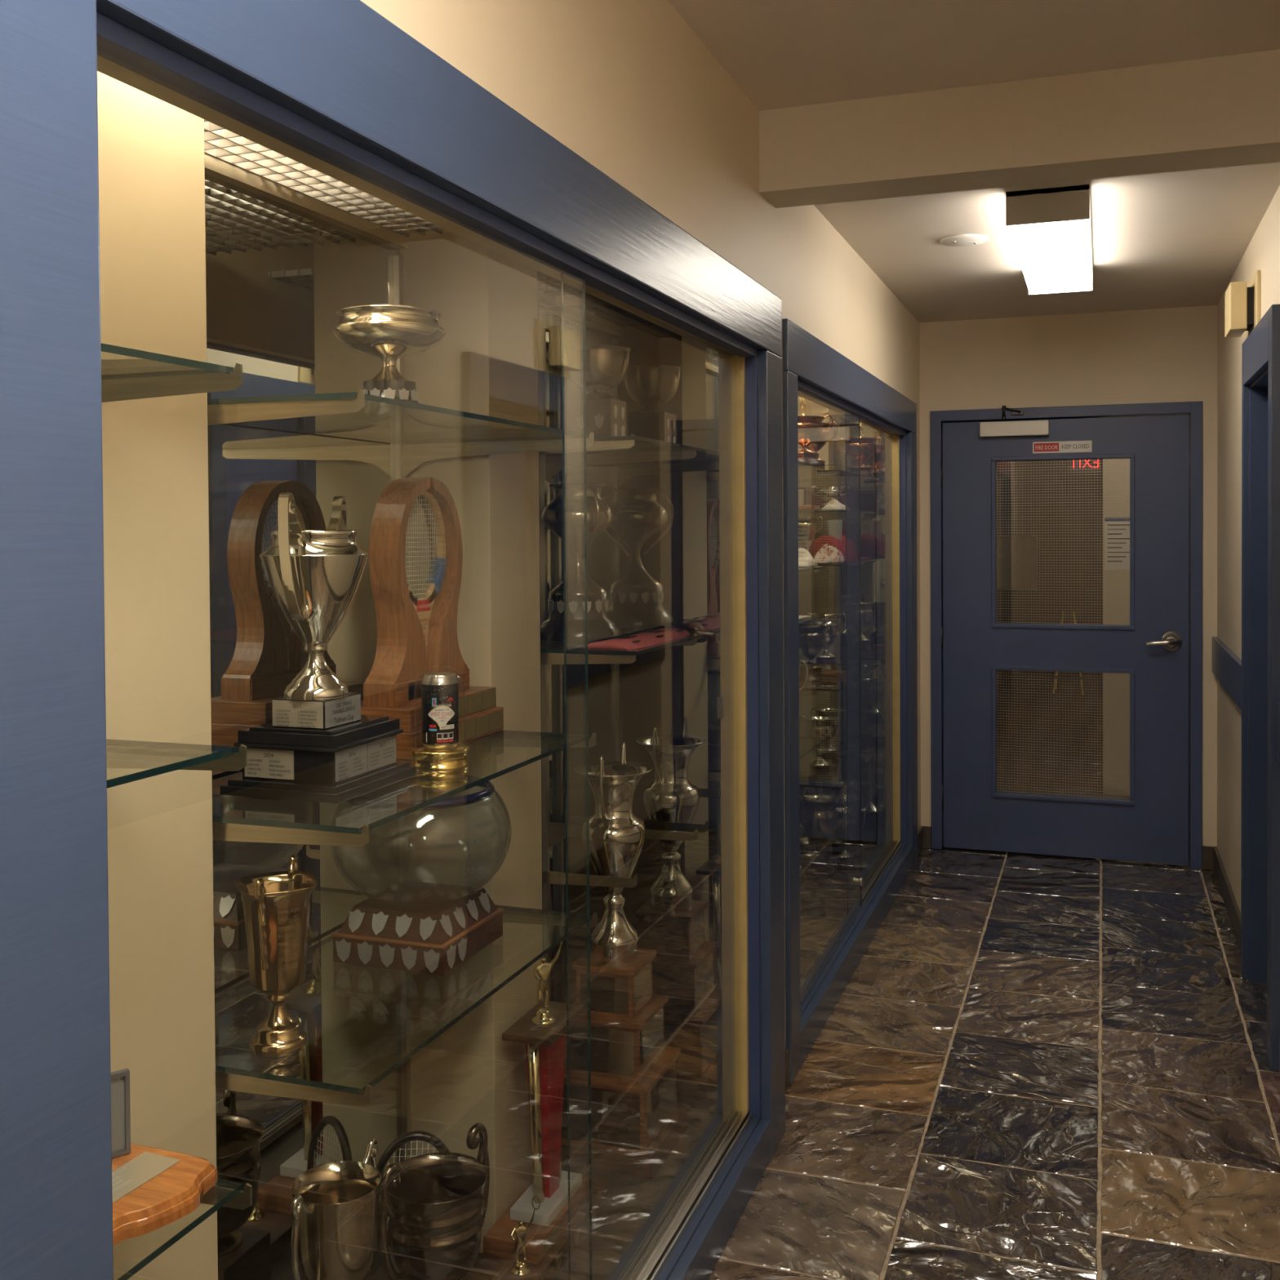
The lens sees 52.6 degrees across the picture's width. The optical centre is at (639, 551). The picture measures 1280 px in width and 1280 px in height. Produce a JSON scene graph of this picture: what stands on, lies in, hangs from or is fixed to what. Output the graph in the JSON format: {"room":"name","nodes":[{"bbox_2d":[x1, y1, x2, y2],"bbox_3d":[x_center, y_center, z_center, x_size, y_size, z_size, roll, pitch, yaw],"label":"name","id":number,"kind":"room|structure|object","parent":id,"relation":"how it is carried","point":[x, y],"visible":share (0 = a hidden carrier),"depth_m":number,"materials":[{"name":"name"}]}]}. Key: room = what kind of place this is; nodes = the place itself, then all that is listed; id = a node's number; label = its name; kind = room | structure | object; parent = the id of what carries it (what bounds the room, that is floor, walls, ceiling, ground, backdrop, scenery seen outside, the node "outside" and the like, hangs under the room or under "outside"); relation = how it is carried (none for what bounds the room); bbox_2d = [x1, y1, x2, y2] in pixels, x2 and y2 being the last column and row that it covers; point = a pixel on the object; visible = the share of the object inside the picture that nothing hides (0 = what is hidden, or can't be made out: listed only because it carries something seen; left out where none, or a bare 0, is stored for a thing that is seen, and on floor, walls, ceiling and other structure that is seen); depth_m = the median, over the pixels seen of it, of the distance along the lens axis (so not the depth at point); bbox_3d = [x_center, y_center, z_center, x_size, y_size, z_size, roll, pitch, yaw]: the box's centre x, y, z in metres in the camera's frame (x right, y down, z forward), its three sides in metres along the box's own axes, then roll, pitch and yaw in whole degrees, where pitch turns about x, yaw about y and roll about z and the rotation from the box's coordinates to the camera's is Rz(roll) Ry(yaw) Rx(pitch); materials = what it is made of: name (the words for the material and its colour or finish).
{"room":"school corridor","nodes":[
{"label":"school corridor","id":0,"kind":"room"},
{"bbox_2d":[360,0,920,1048],"bbox_3d":[-0.089,0.199,2.223,0.037,2.600,8.520,0,1,20],"label":"wall","id":1,"kind":"structure","parent":0,"point":[628,86],"depth_m":2.62,"materials":[{"name":"beige paint"}]},
{"bbox_2d":[667,0,1279,111],"bbox_3d":[-0.110,-1.091,0.586,2.600,0.063,5.470,0,1,20],"label":"ceiling","id":2,"kind":"structure","parent":0,"point":[781,54],"depth_m":2.78,"materials":[{"name":"paint"}]},
{"bbox_2d":[707,669,1279,1279],"bbox_3d":[2.027,1.447,5.969,4.200,0.050,17.648,0,1,20],"label":"floor","id":3,"kind":"structure","parent":0,"point":[1033,1066],"depth_m":3.56,"materials":[{"name":"stone"}]},
{"bbox_2d":[0,0,785,1279],"bbox_3d":[-0.417,0.315,2.000,0.609,2.380,2.934,0,1,20],"label":"display case","id":4,"kind":"object","parent":3,"relation":"on","point":[193,193],"visible":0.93,"depth_m":2.13,"materials":[{"name":"blue paint"}]},
{"bbox_2d":[111,1143,217,1245],"bbox_3d":[-0.596,0.710,1.399,0.187,0.027,0.259,0,1,20],"label":"shield plaque","id":5,"kind":"object","parent":4,"relation":"on","point":[153,1188],"visible":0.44,"depth_m":1.43,"materials":[{"name":"orange wood"}]},
{"bbox_2d":[111,1068,130,1158],"bbox_3d":[-0.606,0.647,1.491,0.036,0.096,0.008,-1,1,-37],"label":"frame","id":6,"kind":"object","parent":5,"relation":"on","point":[120,1079],"visible":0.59,"depth_m":1.50,"materials":[{"name":"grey metal"}]},
{"bbox_2d":[101,342,233,381],"bbox_3d":[-0.788,-0.197,1.142,0.403,0.008,0.828,0,1,20],"label":"glass shelf","id":7,"kind":"object","parent":4,"relation":"attached to","point":[118,363],"depth_m":1.41,"materials":[{"name":"teal"}]},
{"bbox_2d":[106,738,238,788],"bbox_3d":[-0.785,0.233,1.150,0.403,0.008,0.828,0,1,20],"label":"glass shelf","id":8,"kind":"object","parent":4,"relation":"attached to","point":[181,756],"depth_m":1.49,"materials":[{"name":"teal"}]},
{"bbox_2d":[117,1177,243,1279],"bbox_3d":[-0.782,0.733,1.158,0.403,0.008,0.828,0,1,20],"label":"glass shelf","id":9,"kind":"object","parent":4,"relation":"attached to","point":[224,1195],"depth_m":1.44,"materials":[{"name":"teal"}]},
{"bbox_2d":[235,854,318,1057],"bbox_3d":[-0.520,0.580,1.859,0.116,0.260,0.116,-1,1,-37],"label":"cup","id":10,"kind":"object","parent":4,"relation":"on","point":[277,904],"visible":1,"depth_m":1.83,"materials":[{"name":"gold metal"}]},
{"bbox_2d":[219,493,416,803],"bbox_3d":[-0.499,0.137,1.986,0.204,0.448,0.259,0,1,20],"label":"cup","id":11,"kind":"object","parent":4,"relation":"on","point":[317,745],"visible":1,"depth_m":1.93,"materials":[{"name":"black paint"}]},
{"bbox_2d":[290,1137,381,1279],"bbox_3d":[-0.485,1.199,2.082,0.170,0.430,0.227,0,1,20],"label":"cup","id":12,"kind":"object","parent":4,"relation":"on","point":[335,1206],"visible":1,"depth_m":2.03,"materials":[{"name":"silver metal"}]},
{"bbox_2d":[204,173,552,1279],"bbox_3d":[-0.698,0.407,2.039,0.006,2.018,2.755,0,1,20],"label":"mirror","id":13,"kind":"object","parent":4,"relation":"on","point":[279,272],"depth_m":2.28,"materials":[{"name":"glass"}]},
{"bbox_2d":[331,282,445,403],"bbox_3d":[-0.410,-0.329,2.121,0.183,0.223,0.183,0,1,20],"label":"bowl","id":14,"kind":"object","parent":4,"relation":"on","point":[388,332],"visible":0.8,"depth_m":2.07,"materials":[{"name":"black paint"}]},
{"bbox_2d":[207,391,588,444],"bbox_3d":[-0.426,-0.213,2.155,0.403,0.008,0.820,0,1,20],"label":"glass shelf","id":15,"kind":"object","parent":4,"relation":"attached to","point":[380,420],"depth_m":2.12,"materials":[{"name":"teal"}]},
{"bbox_2d":[212,729,590,834],"bbox_3d":[-0.422,0.361,2.165,0.403,0.008,0.820,0,1,20],"label":"glass shelf","id":16,"kind":"object","parent":4,"relation":"attached to","point":[223,824],"depth_m":1.92,"materials":[{"name":"teal"}]},
{"bbox_2d":[214,905,591,1094],"bbox_3d":[-0.420,0.708,2.171,0.403,0.008,0.820,0,1,20],"label":"glass shelf","id":17,"kind":"object","parent":4,"relation":"attached to","point":[238,983],"depth_m":2.09,"materials":[{"name":"teal"}]},
{"bbox_2d":[377,1130,450,1248],"bbox_3d":[-0.432,1.258,2.485,0.166,0.282,0.046,-1,1,-10],"label":"racket","id":18,"kind":"object","parent":4,"relation":"on","point":[425,1136],"visible":0.27,"depth_m":2.49,"materials":[{"name":"black paint"}]},
{"bbox_2d":[329,773,511,975],"bbox_3d":[-0.385,0.557,2.288,0.316,0.288,0.316,0,1,32],"label":"trophy","id":19,"kind":"object","parent":4,"relation":"on","point":[409,926],"visible":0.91,"depth_m":2.21,"materials":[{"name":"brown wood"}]},
{"bbox_2d":[329,788,511,906],"bbox_3d":[-0.386,0.514,2.288,0.316,0.190,0.316,0,1,20],"label":"glass bowl","id":20,"kind":"object","parent":19,"relation":"on","point":[405,893],"depth_m":2.25,"materials":[{"name":"clear glass"}]},
{"bbox_2d":[360,477,503,759],"bbox_3d":[-0.406,0.108,2.405,0.166,0.490,0.357,0,1,20],"label":"trophy","id":21,"kind":"object","parent":4,"relation":"on","point":[415,634],"visible":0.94,"depth_m":2.34,"materials":[{"name":"brown wood"}]},
{"bbox_2d":[378,1122,491,1279],"bbox_3d":[-0.357,1.225,2.281,0.185,0.370,0.187,0,1,-3],"label":"cup","id":22,"kind":"object","parent":4,"relation":"on","point":[435,1204],"visible":0.99,"depth_m":2.22,"materials":[{"name":"silver metal"}]},
{"bbox_2d":[411,664,470,769],"bbox_3d":[-0.335,0.272,2.169,0.097,0.168,0.097,0,1,20],"label":"can","id":23,"kind":"object","parent":4,"relation":"on","point":[440,749],"visible":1,"depth_m":2.14,"materials":[{"name":"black metal"}]},
{"bbox_2d":[426,693,455,744],"bbox_3d":[-0.330,0.271,2.144,0.048,0.096,0.012,-1,1,-11],"label":"art","id":24,"kind":"object","parent":23,"relation":"on","point":[440,708],"depth_m":2.14,"materials":[{"name":"multicoloured"}]},
{"bbox_2d":[468,1169,613,1279],"bbox_3d":[-0.207,1.308,2.587,0.135,0.192,0.515,0,1,20],"label":"trophy","id":25,"kind":"object","parent":4,"relation":"on","point":[496,1268],"visible":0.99,"depth_m":2.50,"materials":[{"name":"brown wood"}]},
{"bbox_2d":[483,1176,589,1263],"bbox_3d":[-0.203,1.345,2.632,0.117,0.034,0.280,0,1,20],"label":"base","id":26,"kind":"object","parent":25,"relation":"on","point":[497,1241],"visible":0.56,"depth_m":2.53,"materials":[{"name":"brown wood"}]},
{"bbox_2d":[502,925,586,1226],"bbox_3d":[-0.191,1.037,2.643,0.105,0.580,0.196,0,1,20],"label":"trophy","id":27,"kind":"object","parent":26,"relation":"on","point":[543,1028],"visible":0.99,"depth_m":2.61,"materials":[{"name":"red plastic"}]},
{"bbox_2d":[540,484,618,641],"bbox_3d":[-0.147,0.022,3.080,0.192,0.364,0.192,0,1,20],"label":"cup","id":28,"kind":"object","parent":4,"relation":"on","point":[600,515],"visible":0.94,"depth_m":3.02,"materials":[{"name":"black paint"}]},
{"bbox_2d":[564,344,631,436],"bbox_3d":[-0.099,-0.365,3.066,0.158,0.229,0.158,0,1,20],"label":"trophy cup","id":29,"kind":"object","parent":4,"relation":"on","point":[606,365],"visible":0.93,"depth_m":3.02,"materials":[{"name":"metal"}]},
{"bbox_2d":[540,631,702,655],"bbox_3d":[-0.116,0.210,3.025,0.403,0.008,0.480,0,1,20],"label":"glass shelf","id":30,"kind":"object","parent":4,"relation":"attached to","point":[547,647],"depth_m":2.85,"materials":[{"name":"teal"}]},
{"bbox_2d":[544,435,702,455],"bbox_3d":[-0.118,-0.245,3.017,0.403,0.008,0.480,0,1,20],"label":"glass shelf","id":31,"kind":"object","parent":4,"relation":"attached to","point":[635,445],"depth_m":3.04,"materials":[{"name":"teal"}]},
{"bbox_2d":[561,741,689,1179],"bbox_3d":[-0.060,0.928,3.056,0.280,0.933,0.280,0,1,20],"label":"trophy","id":32,"kind":"object","parent":4,"relation":"on","point":[637,1121],"visible":0.94,"depth_m":2.98,"materials":[{"name":"silver wood"}]},
{"bbox_2d":[573,760,652,964],"bbox_3d":[-0.061,0.732,3.052,0.185,0.446,0.185,0,1,20],"label":"cup","id":33,"kind":"object","parent":32,"relation":"on","point":[617,837],"depth_m":3.01,"materials":[{"name":"silver metal"}]},
{"bbox_2d":[546,302,722,1115],"bbox_3d":[-0.013,0.382,3.260,0.461,2.018,0.006,0,1,20],"label":"mirror","id":34,"kind":"object","parent":4,"relation":"attached to","point":[657,562],"depth_m":3.23,"materials":[{"name":"glass"}]},
{"bbox_2d":[584,626,689,650],"bbox_3d":[0.004,0.196,2.979,0.122,0.019,0.435,0,1,20],"label":"cloth","id":35,"kind":"object","parent":4,"relation":"on","point":[651,637],"visible":1,"depth_m":2.89,"materials":[{"name":"fabric"}]},
{"bbox_2d":[782,318,917,1085],"bbox_3d":[0.572,0.260,4.870,0.580,2.380,2.607,0,1,20],"label":"display case","id":36,"kind":"object","parent":3,"relation":"on","point":[877,595],"depth_m":5.76,"materials":[{"name":"blue paint"}]},
{"bbox_2d":[798,516,823,551],"bbox_3d":[0.718,-0.061,5.637,0.108,0.187,0.126,-1,1,-30],"label":"cup","id":37,"kind":"object","parent":36,"relation":"on","point":[807,526],"visible":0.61,"depth_m":5.60,"materials":[{"name":"silver metal"}]},
{"bbox_2d":[799,770,824,854],"bbox_3d":[0.711,1.142,5.556,0.108,0.411,0.126,-1,1,-30],"label":"cup","id":38,"kind":"object","parent":36,"relation":"on","point":[806,846],"visible":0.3,"depth_m":5.52,"materials":[{"name":"black paint"}]},
{"bbox_2d":[798,614,825,626],"bbox_3d":[0.313,0.238,4.269,0.413,0.008,0.920,0,1,20],"label":"glass shelf","id":39,"kind":"object","parent":36,"relation":"attached to","point":[812,618],"depth_m":4.47,"materials":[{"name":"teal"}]},
{"bbox_2d":[799,736,825,759],"bbox_3d":[0.316,0.678,4.276,0.413,0.008,0.920,0,1,20],"label":"glass shelf","id":40,"kind":"object","parent":36,"relation":"attached to","point":[802,740],"depth_m":4.65,"materials":[{"name":"teal"}]},
{"bbox_2d":[797,396,833,466],"bbox_3d":[0.579,-0.460,4.564,0.139,0.311,0.160,-1,1,-29],"label":"copper cup","id":41,"kind":"object","parent":36,"relation":"on","point":[810,428],"visible":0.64,"depth_m":4.52,"materials":[{"name":"brown metal"}]},
{"bbox_2d":[798,624,833,682],"bbox_3d":[0.683,0.401,5.180,0.120,0.227,0.139,-1,1,-30],"label":"cup","id":42,"kind":"object","parent":36,"relation":"on","point":[811,637],"visible":0.88,"depth_m":5.14,"materials":[{"name":"silver metal"}]},
{"bbox_2d":[800,853,836,919],"bbox_3d":[0.646,1.246,4.838,0.120,0.227,0.139,-1,1,-30],"label":"cup","id":43,"kind":"object","parent":36,"relation":"on","point":[814,868],"visible":0.86,"depth_m":4.80,"materials":[{"name":"black paint"}]},
{"bbox_2d":[799,715,840,781],"bbox_3d":[0.701,0.763,5.053,0.108,0.248,0.126,-1,1,-30],"label":"cup","id":44,"kind":"object","parent":36,"relation":"on","point":[820,726],"visible":0.95,"depth_m":5.02,"materials":[{"name":"black paint"}]},
{"bbox_2d":[799,794,845,890],"bbox_3d":[0.724,1.167,5.234,0.165,0.370,0.144,-1,1,-21],"label":"cup","id":45,"kind":"object","parent":36,"relation":"on","point":[819,812],"visible":0.75,"depth_m":5.19,"materials":[{"name":"black paint"}]},
{"bbox_2d":[806,421,838,470],"bbox_3d":[0.695,-0.419,5.213,0.139,0.207,0.160,-1,1,-29],"label":"copper cup","id":46,"kind":"object","parent":36,"relation":"on","point":[820,442],"visible":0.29,"depth_m":5.18,"materials":[{"name":"brown"}]},
{"bbox_2d":[805,612,845,671],"bbox_3d":[0.799,0.384,5.564,0.120,0.248,0.139,-1,1,-30],"label":"cup","id":47,"kind":"object","parent":36,"relation":"on","point":[825,660],"visible":0.66,"depth_m":5.53,"materials":[{"name":"silver metal"}]},
{"bbox_2d":[810,707,846,764],"bbox_3d":[0.788,0.767,5.415,0.101,0.227,0.118,-1,1,-30],"label":"cup","id":48,"kind":"object","parent":36,"relation":"on","point":[830,756],"visible":0.47,"depth_m":5.39,"materials":[{"name":"black paint"}]},
{"bbox_2d":[813,543,844,563],"bbox_3d":[0.735,0.004,5.061,0.110,0.075,0.244,0,1,20],"label":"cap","id":49,"kind":"object","parent":36,"relation":"on","point":[826,554],"visible":0.97,"depth_m":5.03,"materials":[{"name":"white fabric"}]},
{"bbox_2d":[810,485,849,510],"bbox_3d":[0.784,-0.221,5.345,0.108,0.105,0.126,-1,1,-30],"label":"cup","id":50,"kind":"object","parent":36,"relation":"on","point":[828,494],"visible":0.75,"depth_m":5.31,"materials":[{"name":"white metal"}]},
{"bbox_2d":[806,486,856,511],"bbox_3d":[0.838,-0.230,5.676,0.204,0.110,0.104,0,1,20],"label":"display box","id":51,"kind":"object","parent":36,"relation":"on","point":[811,500],"visible":0.43,"depth_m":5.64,"materials":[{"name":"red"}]},
{"bbox_2d":[798,509,879,515],"bbox_3d":[0.714,-0.164,5.392,0.413,0.008,0.920,0,1,20],"label":"glass shelf","id":52,"kind":"object","parent":36,"relation":"attached to","point":[837,512],"depth_m":5.25,"materials":[{"name":"teal"}]},
{"bbox_2d":[798,470,879,481],"bbox_3d":[0.713,-0.314,5.389,0.413,0.008,0.920,0,1,20],"label":"glass shelf","id":53,"kind":"object","parent":36,"relation":"attached to","point":[821,475],"depth_m":5.36,"materials":[{"name":"teal"}]},
{"bbox_2d":[799,745,879,789],"bbox_3d":[0.721,0.886,5.410,0.413,0.008,0.920,0,1,20],"label":"glass shelf","id":54,"kind":"object","parent":36,"relation":"attached to","point":[802,748],"depth_m":5.46,"materials":[{"name":"teal"}]},
{"bbox_2d":[799,662,879,691],"bbox_3d":[0.719,0.516,5.404,0.413,0.008,0.920,0,1,20],"label":"glass shelf","id":55,"kind":"object","parent":36,"relation":"attached to","point":[829,683],"depth_m":5.19,"materials":[{"name":"teal"}]},
{"bbox_2d":[817,778,872,863],"bbox_3d":[0.894,1.169,5.651,0.185,0.350,0.163,-1,1,-22],"label":"cup","id":56,"kind":"object","parent":36,"relation":"on","point":[854,785],"visible":0.41,"depth_m":5.61,"materials":[{"name":"black paint"}]},
{"bbox_2d":[817,558,879,566],"bbox_3d":[0.716,0.041,5.395,0.413,0.008,0.920,0,1,20],"label":"glass shelf","id":57,"kind":"object","parent":36,"relation":"attached to","point":[863,560],"depth_m":5.17,"materials":[{"name":"teal"}]},
{"bbox_2d":[834,807,865,874],"bbox_3d":[0.871,1.214,5.469,0.108,0.268,0.126,-1,1,-30],"label":"cup","id":58,"kind":"object","parent":36,"relation":"on","point":[853,821],"visible":0.8,"depth_m":5.44,"materials":[{"name":"black paint"}]},
{"bbox_2d":[834,411,886,844],"bbox_3d":[0.921,0.330,5.979,0.432,2.018,0.006,0,1,20],"label":"mirror","id":59,"kind":"object","parent":36,"relation":"attached to","point":[873,574],"depth_m":5.94,"materials":[{"name":"glass"}]},
{"bbox_2d":[836,421,884,477],"bbox_3d":[0.965,-0.481,5.657,0.160,0.311,0.139,-1,1,-21],"label":"copper cup","id":60,"kind":"object","parent":36,"relation":"on","point":[868,446],"visible":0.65,"depth_m":5.62,"materials":[{"name":"brown"}]},
{"bbox_2d":[813,162,1279,322],"bbox_3d":[1.337,-1.135,4.636,2.600,0.132,3.130,0,1,20],"label":"ceiling","id":61,"kind":"structure","parent":0,"point":[1175,239],"depth_m":4.48,"materials":[{"name":"paint"}]},
{"bbox_2d":[939,234,987,246],"bbox_3d":[1.102,-1.058,4.408,0.160,0.012,0.160,0,1,20],"label":"cover plate","id":62,"kind":"object","parent":61,"relation":"attached to","point":[960,240],"visible":1,"depth_m":4.38,"materials":[{"name":"white paint"}]},
{"bbox_2d":[1005,184,1093,295],"bbox_3d":[1.384,-1.016,4.324,0.232,0.097,1.220,0,1,20],"label":"ceiling light","id":63,"kind":"object","parent":61,"relation":"attached to","point":[1050,228],"visible":1,"depth_m":3.95,"materials":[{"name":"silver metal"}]},
{"bbox_2d":[996,458,1102,624],"bbox_3d":[4.970,-0.037,14.208,4.200,2.600,0.100,0,1,20],"label":"wall","id":64,"kind":"structure","parent":0,"point":[1095,547],"depth_m":14.29,"materials":[{"name":"beige paint"}]},
{"bbox_2d":[996,535,1037,589],"bbox_3d":[4.097,0.115,14.438,0.640,0.600,0.020,0,1,20],"label":"board","id":65,"kind":"object","parent":64,"relation":"attached to","point":[1001,559],"visible":0.56,"depth_m":14.39,"materials":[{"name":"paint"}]},
{"bbox_2d":[919,305,1217,846],"bbox_3d":[2.000,0.121,6.043,1.700,2.600,0.120,0,1,20],"label":"wall","id":66,"kind":"structure","parent":0,"point":[1170,354],"depth_m":5.94,"materials":[{"name":"beige paint"}]},
{"bbox_2d":[941,405,1189,865],"bbox_3d":[1.947,0.365,5.989,1.096,2.095,0.115,0,1,20],"label":"door","id":67,"kind":"structure","parent":66,"relation":"in","point":[1152,825],"depth_m":5.98,"materials":[{"name":"blue paint"}]},
{"bbox_2d":[930,400,1202,869],"bbox_3d":[1.973,0.374,6.051,1.193,2.094,0.132,0,1,20],"label":"trim","id":68,"kind":"structure","parent":66,"relation":"attached to","point":[1193,409],"depth_m":5.94,"materials":[{"name":"blue paint"}]},
{"bbox_2d":[1103,457,1129,795],"bbox_3d":[3.101,0.242,7.340,0.900,2.300,0.100,0,1,20],"label":"wall partition","id":69,"kind":"structure","parent":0,"point":[1108,585],"depth_m":7.43,"materials":[{"name":"beige paint"}]},
{"bbox_2d":[1104,517,1129,569],"bbox_3d":[2.738,-0.047,7.410,0.150,0.300,0.004,0,1,20],"label":"notice","id":70,"kind":"object","parent":69,"relation":"attached to","point":[1111,534],"visible":0.83,"depth_m":7.41,"materials":[{"name":"white paper"}]},
{"bbox_2d":[1217,185,1279,912],"bbox_3d":[1.241,0.199,1.748,0.200,2.600,8.520,0,1,20],"label":"wall","id":71,"kind":"structure","parent":0,"point":[1262,254],"depth_m":5.11,"materials":[{"name":"beige paint"}]},
{"bbox_2d":[759,49,1279,208],"bbox_3d":[0.980,-1.015,3.106,1.443,0.216,0.175,0,1,20],"label":"beam","id":72,"kind":"structure","parent":71,"relation":"attached to","point":[1220,111],"depth_m":3.06,"materials":[{"name":"paint"}]},
{"bbox_2d":[1211,636,1241,711],"bbox_3d":[2.321,0.470,5.101,0.022,0.160,1.450,0,1,20],"label":"trim","id":73,"kind":"structure","parent":71,"relation":"attached to","point":[1226,666],"depth_m":5.06,"materials":[{"name":"blue paint"}]},
{"bbox_2d":[1213,846,1240,951],"bbox_3d":[2.329,1.382,5.113,0.014,0.105,1.455,0,1,20],"label":"baseboard","id":74,"kind":"structure","parent":71,"relation":"attached to","point":[1234,914],"depth_m":5.14,"materials":[{"name":"stone"}]},
{"bbox_2d":[1224,270,1260,337],"bbox_3d":[2.017,-0.812,4.346,0.085,0.200,0.330,0,1,20],"label":"fire alarm","id":75,"kind":"object","parent":71,"relation":"attached to","point":[1242,300],"visible":0.8,"depth_m":4.26,"materials":[{"name":"beige plastic"}]},
{"bbox_2d":[1240,303,1279,1071],"bbox_3d":[2.022,0.378,3.988,0.235,2.155,0.833,0,1,20],"label":"trim","id":76,"kind":"structure","parent":71,"relation":"attached to","point":[1260,351],"depth_m":4.34,"materials":[{"name":"blue paint"}]},
{"bbox_2d":[1275,702,1279,764],"bbox_3d":[0.747,0.555,0.702,0.026,0.160,6.205,0,1,20],"label":"trim","id":77,"kind":"structure","parent":71,"relation":"attached to","point":[1277,704],"depth_m":3.58,"materials":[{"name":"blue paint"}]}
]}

